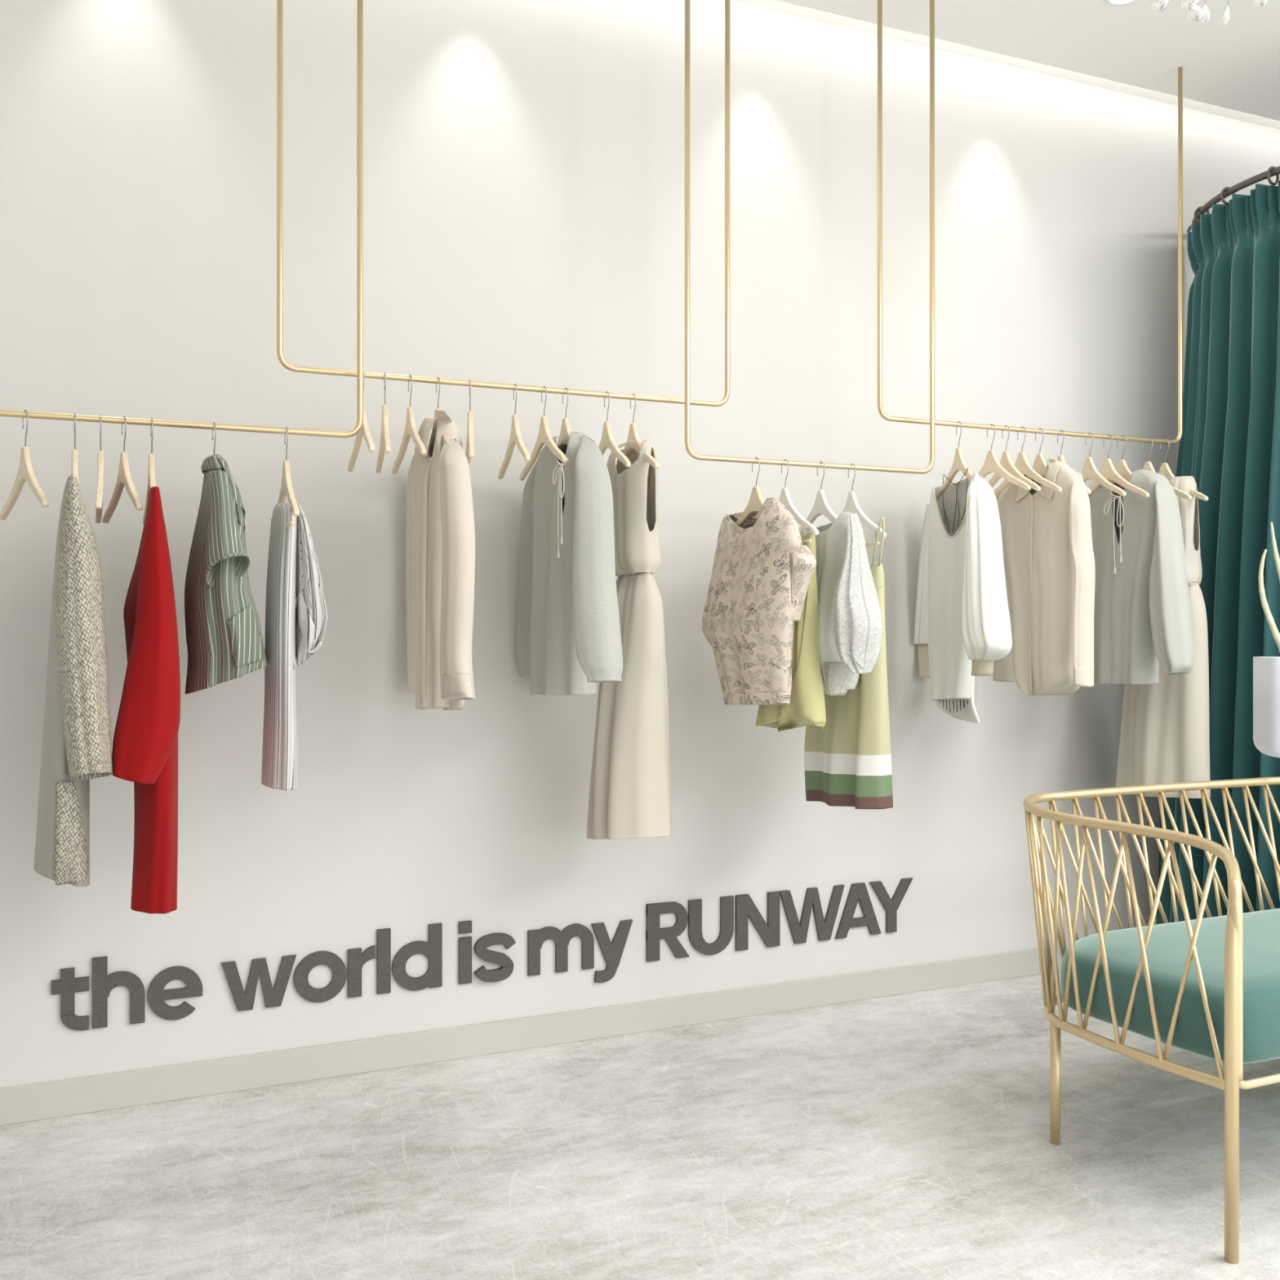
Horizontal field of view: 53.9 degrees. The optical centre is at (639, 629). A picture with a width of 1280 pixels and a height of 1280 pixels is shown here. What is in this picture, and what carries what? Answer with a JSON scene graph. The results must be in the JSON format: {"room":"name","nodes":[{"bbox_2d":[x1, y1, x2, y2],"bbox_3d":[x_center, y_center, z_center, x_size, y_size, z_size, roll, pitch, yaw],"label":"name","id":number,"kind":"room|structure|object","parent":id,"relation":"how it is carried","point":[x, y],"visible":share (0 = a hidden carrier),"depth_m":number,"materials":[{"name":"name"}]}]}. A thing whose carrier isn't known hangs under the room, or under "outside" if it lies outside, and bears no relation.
{"room":"clothing store","nodes":[
{"label":"clothing store","id":0,"kind":"room"},
{"bbox_2d":[0,0,1279,1088],"bbox_3d":[-0.058,-0.365,3.985,9.600,3.450,0.120,0,0,-25],"label":"wall","id":1,"kind":"structure","parent":0,"point":[524,160],"depth_m":3.77,"materials":[{"name":"white paint"}]},
{"bbox_2d":[51,967,88,1031],"bbox_3d":[-1.479,0.962,3.266,0.089,0.164,0.011,0,0,-25],"label":"letter","id":2,"kind":"object","parent":1,"relation":"attached to","point":[68,985],"visible":1,"depth_m":3.26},
{"bbox_2d":[92,955,145,1028],"bbox_3d":[-1.373,0.951,3.314,0.128,0.184,0.011,0,0,-25],"label":"letter","id":3,"kind":"object","parent":1,"relation":"attached to","point":[103,983],"visible":1,"depth_m":3.30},
{"bbox_2d":[147,965,203,1020],"bbox_3d":[-1.246,0.975,3.373,0.139,0.142,0.011,0,0,-25],"label":"letter","id":4,"kind":"object","parent":1,"relation":"attached to","point":[157,994],"visible":1,"depth_m":3.37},
{"bbox_2d":[221,954,296,1011],"bbox_3d":[-1.048,0.975,3.462,0.199,0.136,0.011,0,0,-25],"label":"letter","id":5,"kind":"object","parent":1,"relation":"attached to","point":[244,1001],"visible":1,"depth_m":3.46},
{"bbox_2d":[293,951,346,1002],"bbox_3d":[-0.897,0.975,3.531,0.146,0.142,0.011,0,0,-25],"label":"letter","id":6,"kind":"object","parent":1,"relation":"attached to","point":[301,984],"visible":1,"depth_m":3.53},
{"bbox_2d":[347,945,376,997],"bbox_3d":[-0.791,0.973,3.580,0.080,0.139,0.011,0,0,-25],"label":"letter","id":7,"kind":"object","parent":1,"relation":"attached to","point":[356,960],"visible":1,"depth_m":3.57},
{"bbox_2d":[376,928,391,994],"bbox_3d":[-0.734,0.951,3.606,0.038,0.184,0.011,0,0,-25],"label":"letter","id":8,"kind":"object","parent":1,"relation":"attached to","point":[383,935],"visible":1,"depth_m":3.60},
{"bbox_2d":[391,923,442,991],"bbox_3d":[-0.646,0.952,3.646,0.146,0.187,0.011,0,0,-25],"label":"letter","id":9,"kind":"object","parent":1,"relation":"attached to","point":[432,949],"visible":1,"depth_m":3.65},
{"bbox_2d":[457,920,471,984],"bbox_3d":[-0.515,0.951,3.706,0.038,0.183,0.011,0,0,-25],"label":"letter","id":10,"kind":"object","parent":1,"relation":"attached to","point":[464,944],"visible":1,"depth_m":3.70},
{"bbox_2d":[473,933,515,982],"bbox_3d":[-0.429,0.974,3.738,0.128,0.141,0.022,0,0,-25],"label":"letter","id":11,"kind":"object","parent":1,"relation":"attached to","point":[502,973],"visible":1,"depth_m":3.73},
{"bbox_2d":[0,943,1069,1125],"bbox_3d":[-0.031,1.214,3.925,9.600,0.093,0.012,0,0,-25],"label":"baseboard","id":12,"kind":"structure","parent":1,"relation":"attached to","point":[101,1092],"depth_m":3.71,"materials":[{"name":"grey paint"}]},
{"bbox_2d":[527,923,594,976],"bbox_3d":[-0.240,0.972,3.831,0.213,0.141,0.012,0,0,-25],"label":"letter","id":13,"kind":"object","parent":1,"relation":"attached to","point":[535,938],"visible":1,"depth_m":3.83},
{"bbox_2d":[591,919,632,982],"bbox_3d":[-0.086,0.998,3.900,0.137,0.183,0.014,0,0,-25],"label":"letter","id":14,"kind":"object","parent":1,"relation":"attached to","point":[612,951],"visible":1,"depth_m":3.89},
{"bbox_2d":[645,901,689,961],"bbox_3d":[0.089,0.953,3.981,0.149,0.179,0.012,0,0,-25],"label":"letter","id":15,"kind":"object","parent":1,"relation":"attached to","point":[654,933],"visible":1,"depth_m":3.97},
{"bbox_2d":[688,895,733,955],"bbox_3d":[0.228,0.955,4.044,0.161,0.182,0.011,0,0,-25],"label":"letter","id":16,"kind":"object","parent":1,"relation":"attached to","point":[696,940],"visible":1,"depth_m":4.04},
{"bbox_2d":[735,890,780,951],"bbox_3d":[0.385,0.953,4.116,0.163,0.179,0.011,0,0,-25],"label":"letter","id":17,"kind":"object","parent":1,"relation":"attached to","point":[745,908],"visible":1,"depth_m":4.11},
{"bbox_2d":[778,884,844,943],"bbox_3d":[0.575,0.953,4.202,0.251,0.179,0.011,0,0,-25],"label":"letter","id":18,"kind":"object","parent":1,"relation":"attached to","point":[824,926],"visible":1,"depth_m":4.20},
{"bbox_2d":[835,882,881,938],"bbox_3d":[0.742,0.953,4.279,0.182,0.179,0.011,0,0,-25],"label":"letter","id":19,"kind":"object","parent":1,"relation":"attached to","point":[858,891],"visible":1,"depth_m":4.27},
{"bbox_2d":[869,877,912,933],"bbox_3d":[0.866,0.953,4.335,0.176,0.179,0.011,0,0,-25],"label":"letter","id":20,"kind":"object","parent":1,"relation":"attached to","point":[891,906],"visible":1,"depth_m":4.33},
{"bbox_2d":[731,0,1279,129],"bbox_3d":[0.095,-2.070,3.648,9.600,0.060,0.620,0,0,-25],"label":"trim","id":21,"kind":"structure","parent":1,"relation":"attached to","point":[775,5],"depth_m":4.50,"materials":[{"name":"white"}]},
{"bbox_2d":[1191,166,1279,230],"bbox_3d":[2.768,-1.540,4.499,1.395,0.025,1.307,0,0,-25],"label":"curtain rod","id":22,"kind":"object","parent":1,"relation":"attached to","point":[1274,171],"visible":0.7,"depth_m":4.38,"materials":[{"name":"grey metal"}]},
{"bbox_2d":[1157,166,1279,924],"bbox_3d":[2.549,-0.158,4.166,1.634,2.806,0.858,0,0,30],"label":"velvet curtain","id":23,"kind":"object","parent":22,"relation":"hanging from","point":[1229,442],"visible":0.68,"depth_m":4.35,"materials":[{"name":"teal fabric"}]},
{"bbox_2d":[0,971,1279,1279],"bbox_3d":[1.460,1.310,0.654,9.600,0.100,7.200,0,0,-25],"label":"floor","id":24,"kind":"structure","parent":0,"point":[905,1136],"depth_m":2.94,"materials":[{"name":"concrete"}]},
{"bbox_2d":[1022,776,1279,1264],"bbox_3d":[1.738,0.858,3.287,1.686,0.803,0.985,0,0,-25],"label":"armchair","id":25,"kind":"object","parent":24,"relation":"on","point":[1209,987],"visible":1,"depth_m":2.95,"materials":[{"name":"gold metal"}]},
{"bbox_2d":[1060,908,1279,1063],"bbox_3d":[1.774,0.845,3.207,1.580,0.211,0.745,0,0,-25],"label":"seat cushion","id":26,"kind":"object","parent":25,"relation":"on","point":[1108,980],"depth_m":2.84,"materials":[{"name":"fabric"}]},
{"bbox_3d":[1.169,0.742,2.200,0.220,1.036,0.220,0,0,-25],"label":"plant stand","id":27,"kind":"object","parent":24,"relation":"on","visible":0},
{"bbox_2d":[1253,522,1279,757],"bbox_3d":[1.175,0.018,2.194,0.188,0.411,0.102,0,0,1],"label":"vase","id":28,"kind":"object","parent":27,"relation":"on","point":[1266,669],"visible":1,"depth_m":2.20,"materials":[{"name":"white ceramic"}]},
{"bbox_2d":[777,0,1279,120],"bbox_3d":[1.502,-2.000,0.564,9.600,0.080,7.000,0,0,-25],"label":"ceiling","id":29,"kind":"structure","parent":0,"point":[1235,65],"depth_m":4.16,"materials":[{"name":"white paint"}]},
{"bbox_2d":[0,0,363,437],"bbox_3d":[-1.526,-1.218,2.766,1.833,1.484,0.016,0,0,-25],"label":"rail","id":30,"kind":"object","parent":29,"relation":"hanging from","point":[9,413],"visible":1,"depth_m":3.13,"materials":[{"name":"gold metal"}]},
{"bbox_2d":[0,409,48,519],"bbox_3d":[-1.385,-0.377,2.830,0.018,0.235,0.411,0,0,-38],"label":"clothes hanger","id":31,"kind":"object","parent":30,"relation":"hanging from","point":[25,472],"visible":1,"depth_m":2.82,"materials":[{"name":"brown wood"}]},
{"bbox_2d":[71,413,79,484],"bbox_3d":[-1.293,-0.377,2.872,0.018,0.235,0.411,0,0,-26],"label":"clothes hanger","id":32,"kind":"object","parent":30,"relation":"hanging from","point":[74,464],"visible":0.47,"depth_m":2.85,"materials":[{"name":"beige wood"}]},
{"bbox_2d":[33,475,112,886],"bbox_3d":[-1.288,0.119,2.831,0.127,0.929,0.485,0,0,-34],"label":"coat","id":33,"kind":"object","parent":32,"relation":"hanging from","point":[77,748],"visible":1,"depth_m":2.66,"materials":[{"name":"grey fabric"}]},
{"bbox_2d":[95,414,103,523],"bbox_3d":[-1.244,-0.377,2.895,0.018,0.235,0.411,0,0,-23],"label":"clothes hanger","id":34,"kind":"object","parent":30,"relation":"hanging from","point":[100,492],"visible":1,"depth_m":2.85,"materials":[{"name":"beige wood"}]},
{"bbox_2d":[102,416,142,523],"bbox_3d":[-1.199,-0.377,2.915,0.018,0.235,0.411,0,0,-33],"label":"clothes hanger","id":35,"kind":"object","parent":30,"relation":"hanging from","point":[124,477],"visible":1,"depth_m":2.90,"materials":[{"name":"beige wood"}]},
{"bbox_2d":[142,417,155,524],"bbox_3d":[-1.144,-0.377,2.940,0.018,0.235,0.411,0,0,-24],"label":"clothes hanger","id":36,"kind":"object","parent":30,"relation":"hanging from","point":[151,472],"visible":0.68,"depth_m":2.93,"materials":[{"name":"beige wood"}]},
{"bbox_2d":[111,486,180,914],"bbox_3d":[-1.127,0.166,2.907,0.140,0.982,0.472,0,0,-17],"label":"coat","id":37,"kind":"object","parent":36,"relation":"hanging from","point":[144,753],"visible":1,"depth_m":2.72,"materials":[{"name":"fabric"}]},
{"bbox_2d":[212,422,216,454],"bbox_3d":[-1.018,-0.377,2.998,0.018,0.235,0.411,0,0,-27],"label":"clothes hanger","id":38,"kind":"object","parent":30,"relation":"hanging from","point":[213,422],"visible":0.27,"depth_m":2.99,"materials":[{"name":"silver metal"}]},
{"bbox_2d":[184,453,267,693],"bbox_3d":[-0.974,-0.130,2.978,0.193,0.568,0.513,0,0,-25],"label":"striped shirt","id":39,"kind":"object","parent":38,"relation":"hanging from","point":[224,639],"visible":1,"depth_m":2.86,"materials":[{"name":"green fabric"}]},
{"bbox_2d":[270,426,299,527],"bbox_3d":[-0.867,-0.367,3.067,0.022,0.254,0.411,0,0,-23],"label":"clothes hanger","id":40,"kind":"object","parent":30,"relation":"hanging from","point":[286,490],"visible":0.76,"depth_m":3.04,"materials":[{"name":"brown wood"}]},
{"bbox_2d":[261,502,327,791],"bbox_3d":[-0.851,0.039,3.094,0.150,0.695,0.252,0,0,-21],"label":"striped shirt","id":41,"kind":"object","parent":40,"relation":"hanging from","point":[296,612],"visible":0.95,"depth_m":3.00,"materials":[{"name":"white fabric"}]},
{"bbox_2d":[276,0,729,406],"bbox_3d":[-0.320,-1.301,3.385,1.277,1.318,0.016,0,0,-25],"label":"rail","id":42,"kind":"object","parent":29,"relation":"hanging from","point":[282,359],"visible":1,"depth_m":3.31,"materials":[{"name":"gold metal"}]},
{"bbox_2d":[347,371,374,471],"bbox_3d":[-0.710,-0.543,3.208,0.018,0.235,0.411,0,0,-20],"label":"clothes hanger","id":43,"kind":"object","parent":42,"relation":"hanging from","point":[364,431],"visible":0.73,"depth_m":3.19,"materials":[{"name":"beige wood"}]},
{"bbox_2d":[375,372,391,472],"bbox_3d":[-0.658,-0.543,3.232,0.018,0.235,0.411,0,0,-15],"label":"clothes hanger","id":44,"kind":"object","parent":42,"relation":"hanging from","point":[384,444],"visible":1,"depth_m":3.22,"materials":[{"name":"beige wood"}]},
{"bbox_2d":[391,374,426,474],"bbox_3d":[-0.598,-0.543,3.259,0.018,0.235,0.411,0,0,-21],"label":"clothes hanger","id":45,"kind":"object","parent":42,"relation":"hanging from","point":[411,430],"visible":1,"depth_m":3.25,"materials":[{"name":"beige wood"}]},
{"bbox_2d":[426,376,451,460],"bbox_3d":[-0.531,-0.543,3.289,0.018,0.235,0.411,0,0,-22],"label":"clothes hanger","id":46,"kind":"object","parent":42,"relation":"hanging from","point":[429,450],"visible":0.48,"depth_m":3.30,"materials":[{"name":"beige wood"}]},
{"bbox_2d":[405,409,475,710],"bbox_3d":[-0.527,-0.170,3.287,0.134,0.769,0.751,0,0,-25],"label":"shirt","id":47,"kind":"object","parent":46,"relation":"hanging from","point":[440,528],"visible":0.99,"depth_m":3.19,"materials":[{"name":"beige fabric"}]},
{"bbox_2d":[465,379,474,466],"bbox_3d":[-0.452,-0.543,3.326,0.018,0.235,0.411,0,0,-10],"label":"clothes hanger","id":48,"kind":"object","parent":42,"relation":"hanging from","point":[469,452],"visible":0.78,"depth_m":3.29,"materials":[{"name":"beige wood"}]},
{"bbox_2d":[497,382,530,479],"bbox_3d":[-0.338,-0.543,3.377,0.018,0.235,0.411,0,0,-16],"label":"clothes hanger","id":49,"kind":"object","parent":42,"relation":"hanging from","point":[515,437],"visible":1,"depth_m":3.37,"materials":[{"name":"beige wood"}]},
{"bbox_2d":[519,386,567,480],"bbox_3d":[-0.263,-0.543,3.411,0.018,0.235,0.411,0,0,-21],"label":"clothes hanger","id":50,"kind":"object","parent":42,"relation":"hanging from","point":[544,437],"visible":0.98,"depth_m":3.40,"materials":[{"name":"beige wood"}]},
{"bbox_2d":[556,387,571,451],"bbox_3d":[-0.206,-0.543,3.437,0.018,0.235,0.411,0,0,-23],"label":"clothes hanger","id":51,"kind":"object","parent":42,"relation":"hanging from","point":[564,436],"visible":0.45,"depth_m":3.43,"materials":[{"name":"beige wood"}]},
{"bbox_2d":[515,431,622,695],"bbox_3d":[-0.210,-0.175,3.443,0.160,0.714,0.771,0,0,-21],"label":"blouse","id":52,"kind":"object","parent":51,"relation":"hanging from","point":[568,639],"visible":0.98,"depth_m":3.31,"materials":[{"name":"white fabric"}]},
{"bbox_2d":[598,391,631,466],"bbox_3d":[-0.094,-0.543,3.488,0.018,0.235,0.411,0,0,-19],"label":"clothes hanger","id":53,"kind":"object","parent":42,"relation":"hanging from","point":[607,441],"visible":0.74,"depth_m":3.46,"materials":[{"name":"beige wood"}]},
{"bbox_2d":[615,393,659,474],"bbox_3d":[-0.022,-0.543,3.521,0.018,0.235,0.411,0,0,-20],"label":"clothes hanger","id":54,"kind":"object","parent":42,"relation":"hanging from","point":[633,433],"visible":0.77,"depth_m":3.50,"materials":[{"name":"beige wood"}]},
{"bbox_2d":[586,440,671,839],"bbox_3d":[-0.017,0.043,3.536,0.234,1.124,0.284,0,0,-25],"label":"dress","id":55,"kind":"object","parent":54,"relation":"hanging from","point":[630,788],"visible":0.86,"depth_m":3.45,"materials":[{"name":"beige fabric"}]},
{"bbox_2d":[684,0,934,474],"bbox_3d":[0.516,-1.218,3.697,0.858,1.484,0.016,0,0,-25],"label":"rail","id":56,"kind":"object","parent":29,"relation":"hanging from","point":[687,443],"visible":1,"depth_m":3.69,"materials":[{"name":"gold metal"}]},
{"bbox_2d":[735,457,764,527],"bbox_3d":[0.331,-0.377,3.612,0.019,0.235,0.411,0,0,-24],"label":"clothes hanger","id":57,"kind":"object","parent":56,"relation":"hanging from","point":[756,501],"visible":0.65,"depth_m":3.62,"materials":[{"name":"beige wood"}]},
{"bbox_2d":[701,497,816,704],"bbox_3d":[0.316,-0.072,3.649,0.163,0.591,0.538,0,0,-25],"label":"blouse","id":58,"kind":"object","parent":57,"relation":"hanging from","point":[762,571],"visible":0.98,"depth_m":3.50,"materials":[{"name":"beige fabric"}]},
{"bbox_2d":[778,458,818,542],"bbox_3d":[0.416,-0.367,3.652,0.022,0.254,0.411,0,0,-20],"label":"clothes hanger","id":59,"kind":"object","parent":56,"relation":"hanging from","point":[784,499],"visible":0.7,"depth_m":3.59,"materials":[{"name":"white paint"}]},
{"bbox_2d":[755,533,826,731],"bbox_3d":[0.431,0.012,3.622,0.189,0.575,0.336,0,0,-25],"label":"skirt","id":60,"kind":"object","parent":59,"relation":"hanging from","point":[806,706],"visible":0.52,"depth_m":3.51,"materials":[{"name":"yellow fabric"}]},
{"bbox_2d":[798,461,846,542],"bbox_3d":[0.528,-0.367,3.703,0.022,0.254,0.411,0,0,-20],"label":"clothes hanger","id":61,"kind":"object","parent":56,"relation":"hanging from","point":[820,506],"visible":0.59,"depth_m":3.69,"materials":[{"name":"white plastic"}]},
{"bbox_2d":[802,511,882,695],"bbox_3d":[0.567,-0.072,3.603,0.151,0.521,0.400,0,0,-12],"label":"sweater","id":62,"kind":"object","parent":61,"relation":"hanging from","point":[850,614],"visible":0.88,"depth_m":3.47,"materials":[{"name":"white fabric"}]},
{"bbox_2d":[842,463,886,546],"bbox_3d":[0.627,-0.367,3.748,0.022,0.254,0.411,0,0,-19],"label":"clothes hanger","id":63,"kind":"object","parent":56,"relation":"hanging from","point":[851,505],"visible":0.62,"depth_m":3.70,"materials":[{"name":"white plastic"}]},
{"bbox_2d":[804,516,893,808],"bbox_3d":[0.631,0.110,3.752,0.186,0.840,0.464,0,0,-25],"label":"dress","id":64,"kind":"object","parent":63,"relation":"hanging from","point":[847,762],"visible":0.56,"depth_m":3.62,"materials":[{"name":"yellow fabric"}]},
{"bbox_2d":[877,0,1182,444],"bbox_3d":[1.311,-1.301,4.129,1.278,1.318,0.016,0,0,-25],"label":"rail","id":65,"kind":"object","parent":29,"relation":"hanging from","point":[882,414],"visible":1,"depth_m":4.06,"materials":[{"name":"gold metal"}]},
{"bbox_2d":[935,421,973,501],"bbox_3d":[1.008,-0.543,3.992,0.019,0.235,0.411,0,0,-6],"label":"clothes hanger","id":66,"kind":"object","parent":65,"relation":"hanging from","point":[959,464],"visible":0.8,"depth_m":3.99,"materials":[{"name":"beige wood"}]},
{"bbox_2d":[912,467,1012,723],"bbox_3d":[1.014,-0.106,3.990,0.150,0.800,0.799,0,0,0],"label":"blouse","id":67,"kind":"object","parent":66,"relation":"hanging from","point":[962,623],"visible":1,"depth_m":3.93,"materials":[{"name":"white fabric"}]},
{"bbox_2d":[977,423,1031,490],"bbox_3d":[1.127,-0.543,4.045,0.018,0.235,0.411,0,0,-19],"label":"clothes hanger","id":68,"kind":"object","parent":65,"relation":"hanging from","point":[991,464],"visible":0.81,"depth_m":4.02,"materials":[{"name":"beige wood"}]},
{"bbox_2d":[987,425,1040,491],"bbox_3d":[1.181,-0.543,4.070,0.018,0.235,0.411,0,0,-14],"label":"clothes hanger","id":69,"kind":"object","parent":65,"relation":"hanging from","point":[1006,462],"visible":0.65,"depth_m":4.04,"materials":[{"name":"beige wood"}]},
{"bbox_2d":[993,426,1062,496],"bbox_3d":[1.240,-0.543,4.097,0.018,0.235,0.411,0,0,-19],"label":"clothes hanger","id":70,"kind":"object","parent":65,"relation":"hanging from","point":[1022,464],"visible":0.72,"depth_m":4.07,"materials":[{"name":"beige wood"}]},
{"bbox_2d":[1025,427,1046,480],"bbox_3d":[1.308,-0.543,4.128,0.018,0.235,0.411,0,0,-18],"label":"clothes hanger","id":71,"kind":"object","parent":65,"relation":"hanging from","point":[1039,465],"visible":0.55,"depth_m":4.12,"materials":[{"name":"beige wood"}]},
{"bbox_2d":[992,457,1095,695],"bbox_3d":[1.308,-0.166,4.129,0.140,0.766,0.525,0,0,-13],"label":"shirt","id":72,"kind":"object","parent":71,"relation":"hanging from","point":[1049,560],"visible":0.84,"depth_m":4.00,"materials":[{"name":"beige fabric"}]},
{"bbox_2d":[1057,430,1091,494],"bbox_3d":[1.391,-0.543,4.166,0.018,0.235,0.411,0,0,-8],"label":"clothes hanger","id":73,"kind":"object","parent":65,"relation":"hanging from","point":[1060,457],"visible":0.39,"depth_m":4.15,"materials":[{"name":"beige wood"}]},
{"bbox_2d":[1080,431,1126,496],"bbox_3d":[1.503,-0.543,4.217,0.018,0.235,0.411,0,0,-13],"label":"clothes hanger","id":74,"kind":"object","parent":65,"relation":"hanging from","point":[1089,471],"visible":0.78,"depth_m":4.18,"materials":[{"name":"beige wood"}]},
{"bbox_2d":[1088,433,1149,497],"bbox_3d":[1.578,-0.543,4.251,0.018,0.235,0.411,0,0,-18],"label":"clothes hanger","id":75,"kind":"object","parent":65,"relation":"hanging from","point":[1108,471],"visible":0.71,"depth_m":4.22,"materials":[{"name":"beige wood"}]},
{"bbox_2d":[1108,435,1132,484],"bbox_3d":[1.635,-0.543,4.276,0.018,0.235,0.411,0,0,-24],"label":"clothes hanger","id":76,"kind":"object","parent":65,"relation":"hanging from","point":[1122,468],"visible":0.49,"depth_m":4.26,"materials":[{"name":"beige wood"}]},
{"bbox_2d":[1088,468,1193,684],"bbox_3d":[1.658,-0.173,4.219,0.171,0.722,0.471,0,0,-25],"label":"blouse","id":77,"kind":"object","parent":76,"relation":"hanging from","point":[1143,619],"visible":0.79,"depth_m":4.15,"materials":[{"name":"white fabric"}]},
{"bbox_2d":[1142,437,1191,499],"bbox_3d":[1.746,-0.543,4.327,0.018,0.235,0.411,0,0,-19],"label":"clothes hanger","id":78,"kind":"object","parent":65,"relation":"hanging from","point":[1148,465],"visible":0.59,"depth_m":4.21,"materials":[{"name":"beige wood"}]},
{"bbox_2d":[1158,438,1208,501],"bbox_3d":[1.816,-0.543,4.359,0.018,0.235,0.411,0,0,-18],"label":"clothes hanger","id":79,"kind":"object","parent":65,"relation":"hanging from","point":[1164,470],"visible":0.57,"depth_m":4.33,"materials":[{"name":"beige wood"}]},
{"bbox_2d":[1115,475,1210,798],"bbox_3d":[1.816,0.033,4.368,0.247,1.101,0.382,0,0,-25],"label":"dress","id":80,"kind":"object","parent":79,"relation":"hanging from","point":[1164,734],"visible":0.59,"depth_m":4.24,"materials":[{"name":"beige fabric"}]},
{"bbox_2d":[1106,0,1137,5],"bbox_3d":[1.496,-1.957,3.885,0.108,0.012,0.108,0,0,-25],"label":"recessed light","id":81,"kind":"object","parent":29,"relation":"in","point":[1117,2],"visible":1,"depth_m":3.92,"materials":[{"name":"white paint"}]},
{"bbox_2d":[1151,0,1267,26],"bbox_3d":[1.140,-1.591,2.550,0.408,0.738,0.408,0,0,-25],"label":"crystal chandelier","id":82,"kind":"object","parent":29,"relation":"hanging from","point":[1195,13],"visible":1,"depth_m":2.54,"materials":[{"name":"glass"}]},
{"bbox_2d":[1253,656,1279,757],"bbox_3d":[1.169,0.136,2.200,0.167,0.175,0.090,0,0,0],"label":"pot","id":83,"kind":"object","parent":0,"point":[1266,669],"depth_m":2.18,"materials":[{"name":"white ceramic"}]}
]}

